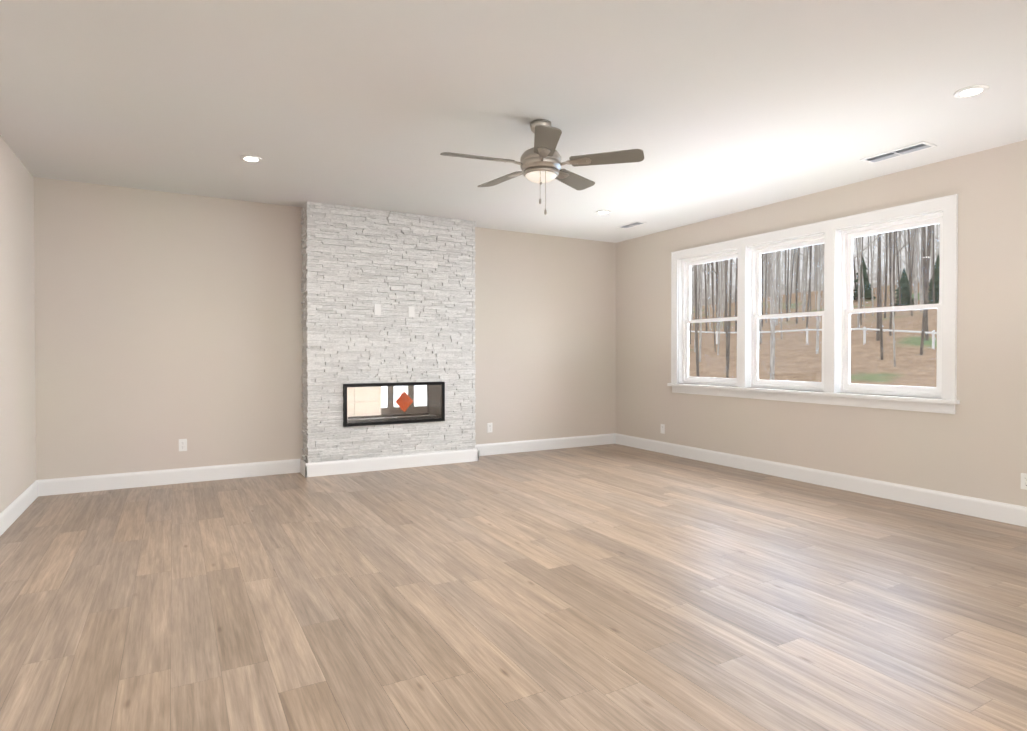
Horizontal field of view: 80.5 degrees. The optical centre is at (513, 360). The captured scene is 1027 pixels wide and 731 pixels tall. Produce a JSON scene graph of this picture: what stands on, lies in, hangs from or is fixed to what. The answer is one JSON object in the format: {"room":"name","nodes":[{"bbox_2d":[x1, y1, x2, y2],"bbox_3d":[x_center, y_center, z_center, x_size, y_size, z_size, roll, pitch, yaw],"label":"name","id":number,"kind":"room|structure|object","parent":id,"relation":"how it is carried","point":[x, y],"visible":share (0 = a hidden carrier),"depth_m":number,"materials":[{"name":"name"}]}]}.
{"room":"living room","nodes":[
{"label":"living room","id":0,"kind":"room"},
{"bbox_2d":[0,135,35,512],"bbox_3d":[-1.893,-0.157,1.102,0.150,2.740,9.630,0,1,-29],"label":"wall","id":1,"kind":"structure","parent":0,"point":[17,397],"depth_m":4.60,"materials":[{"name":"paint"}]},
{"bbox_2d":[0,480,39,535],"bbox_3d":[-1.820,1.143,1.157,0.015,0.140,9.330,0,1,-29],"label":"baseboard","id":2,"kind":"structure","parent":1,"relation":"attached to","point":[15,509],"depth_m":4.56,"materials":[{"name":"white wood"}]},
{"bbox_2d":[34,177,615,479],"bbox_3d":[-1.393,-0.221,6.816,6.310,2.740,0.150,0,1,-29],"label":"wall","id":3,"kind":"structure","parent":0,"point":[165,322],"depth_m":5.89,"materials":[{"name":"paint"}]},
{"bbox_2d":[40,459,303,495],"bbox_3d":[-3.139,1.091,5.757,2.155,0.140,0.015,0,1,-29],"label":"baseboard","id":4,"kind":"structure","parent":3,"relation":"attached to","point":[68,485],"depth_m":5.68,"materials":[{"name":"white wood"}]},
{"bbox_2d":[179,439,186,450],"bbox_3d":[-3.138,0.801,5.759,0.070,0.115,0.007,0,1,-29],"label":"electrical outlet","id":5,"kind":"object","parent":3,"relation":"attached to","point":[182,444],"visible":1,"depth_m":5.76,"materials":[{"name":"white plastic"}]},
{"bbox_2d":[487,423,492,432],"bbox_3d":[-0.286,0.813,7.358,0.070,0.115,0.007,0,1,-29],"label":"electrical outlet","id":6,"kind":"object","parent":3,"relation":"attached to","point":[489,427],"visible":1,"depth_m":7.35,"materials":[{"name":"white plastic"}]},
{"bbox_2d":[476,433,615,455],"bbox_3d":[0.403,1.069,7.743,2.205,0.140,0.015,0,1,-29],"label":"baseboard","id":7,"kind":"structure","parent":3,"relation":"attached to","point":[601,439],"depth_m":7.74,"materials":[{"name":"white wood"}]},
{"bbox_2d":[347,386,380,416],"bbox_3d":[-2.679,0.664,9.111,1.260,0.920,0.765,0,1,-29],"label":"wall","id":8,"kind":"structure","parent":0,"point":[370,401],"depth_m":8.96,"materials":[{"name":"white paint"}]},
{"bbox_2d":[301,201,475,462],"bbox_3d":[-1.311,-0.218,6.608,1.870,2.740,0.291,0,1,-29],"label":"stone wall","id":9,"kind":"structure","parent":0,"point":[358,263],"depth_m":6.42,"materials":[{"name":"white stone"}]},
{"bbox_2d":[374,304,380,314],"bbox_3d":[-1.425,-0.536,6.368,0.070,0.115,0.007,0,1,-29],"label":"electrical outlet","id":10,"kind":"object","parent":9,"relation":"attached to","point":[377,309],"visible":1,"depth_m":6.37,"materials":[{"name":"white plastic"}]},
{"bbox_2d":[304,445,479,477],"bbox_3d":[-1.235,1.083,6.487,1.910,0.140,0.015,0,1,-29],"label":"baseboard","id":11,"kind":"structure","parent":9,"relation":"attached to","point":[314,469],"depth_m":6.43,"materials":[{"name":"white wood"}]},
{"bbox_2d":[343,381,444,426],"bbox_3d":[-1.361,0.454,6.675,1.110,0.435,0.464,0,1,-29],"label":"fireplace","id":12,"kind":"object","parent":9,"relation":"attached to","point":[435,402],"visible":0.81,"depth_m":6.63,"materials":[{"name":"black metal"}]},
{"bbox_2d":[408,306,414,316],"bbox_3d":[-1.102,-0.528,6.549,0.070,0.115,0.007,0,1,-29],"label":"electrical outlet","id":13,"kind":"object","parent":9,"relation":"attached to","point":[411,311],"visible":0.96,"depth_m":6.55,"materials":[{"name":"white plastic"}]},
{"bbox_2d":[0,444,1026,730],"bbox_3d":[0.925,1.246,2.697,6.610,0.100,9.630,0,1,-29],"label":"floor","id":14,"kind":"structure","parent":0,"point":[608,588],"depth_m":2.97,"materials":[{"name":"brown wood"}]},
{"bbox_2d":[0,0,1026,242],"bbox_3d":[0.925,-1.604,2.665,6.610,0.120,9.630,0,1,-29],"label":"ceiling","id":15,"kind":"structure","parent":0,"point":[711,109],"depth_m":3.58,"materials":[{"name":"paint"}]},
{"bbox_2d":[240,155,262,162],"bbox_3d":[-2.030,-1.560,4.695,0.161,0.011,0.161,-1,1,-41],"label":"recessed light","id":16,"kind":"object","parent":15,"relation":"in","point":[249,158],"depth_m":4.67,"materials":[{"name":"white plastic"}]},
{"bbox_2d":[440,119,643,214],"bbox_3d":[0.146,-1.246,4.002,1.276,0.626,1.270,0,1,-29],"label":"ceiling fan","id":17,"kind":"object","parent":15,"relation":"hanging from","point":[540,163],"visible":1,"depth_m":3.88,"materials":[{"name":"silver metal"}]},
{"bbox_2d":[596,210,610,213],"bbox_3d":[0.958,-1.580,6.462,0.161,0.011,0.161,-1,1,-41],"label":"recessed light","id":18,"kind":"object","parent":15,"relation":"in","point":[600,211],"depth_m":6.45,"materials":[{"name":"white plastic"}]},
{"bbox_2d":[617,221,645,228],"bbox_3d":[1.384,-1.589,7.113,0.150,0.008,0.360,0,1,-29],"label":"ceiling vent","id":19,"kind":"object","parent":15,"relation":"in","point":[630,225],"visible":1,"depth_m":7.10,"materials":[{"name":"white metal"}]},
{"bbox_2d":[860,141,936,162],"bbox_3d":[2.884,-1.561,4.561,0.170,0.008,0.460,0,1,-29],"label":"ceiling vent","id":20,"kind":"object","parent":15,"relation":"in","point":[913,148],"visible":0.96,"depth_m":4.54,"materials":[{"name":"white metal"}]},
{"bbox_2d":[953,85,988,97],"bbox_3d":[2.634,-1.547,3.492,0.161,0.011,0.161,0,1,28],"label":"recessed light","id":21,"kind":"object","parent":15,"relation":"in","point":[971,91],"depth_m":3.48,"materials":[{"name":"white plastic"}]},
{"bbox_2d":[615,140,1026,506],"bbox_3d":[3.742,-0.192,4.261,0.150,2.740,9.630,0,1,-29],"label":"wall","id":22,"kind":"structure","parent":0,"point":[975,445],"depth_m":5.08,"materials":[{"name":"paint"}]},
{"bbox_2d":[660,424,664,433],"bbox_3d":[1.843,0.842,7.501,0.007,0.115,0.070,0,1,-29],"label":"electrical outlet","id":23,"kind":"object","parent":22,"relation":"attached to","point":[663,428],"visible":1,"depth_m":7.49,"materials":[{"name":"white plastic"}]},
{"bbox_2d":[667,194,959,413],"bbox_3d":[2.720,-0.448,6.035,0.235,1.693,3.100,0,1,-29],"label":"window unit","id":24,"kind":"structure","parent":22,"relation":"in","point":[847,289],"depth_m":5.57,"materials":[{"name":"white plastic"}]},
{"bbox_2d":[616,433,1026,526],"bbox_3d":[3.670,1.108,4.234,0.015,0.140,9.330,0,1,-29],"label":"baseboard","id":25,"kind":"structure","parent":22,"relation":"attached to","point":[971,506],"depth_m":5.38,"materials":[{"name":"white wood"}]},
{"bbox_2d":[1021,473,1026,489],"bbox_3d":[3.637,0.858,4.299,0.007,0.115,0.070,0,1,-29],"label":"electrical outlet","id":26,"kind":"object","parent":22,"relation":"attached to","point":[1023,480],"visible":1,"depth_m":4.31,"materials":[{"name":"white plastic"}]},
{"bbox_3d":[-2.354,-0.243,8.827,5.600,2.740,4.300,0,1,-29],"label":"wall","id":27,"kind":"structure","parent":0,"visible":0},
{"bbox_2d":[381,385,426,414],"bbox_3d":[-2.454,0.011,11.155,1.996,2.116,0.108,0,1,-29],"label":"window","id":28,"kind":"structure","parent":27,"relation":"in","point":[411,396],"depth_m":11.38,"materials":[{"name":"grey"}]},
{"label":"outside","id":29,"kind":"structure","parent":0,"visible":0},
{"bbox_2d":[689,224,939,386],"bbox_3d":[25.406,-15.764,49.799,82.245,35.138,102.693,0,1,-29],"label":"woods","id":30,"kind":"object","parent":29,"point":[875,335],"depth_m":27.80,"materials":[{"name":"brown plant"}]}
]}

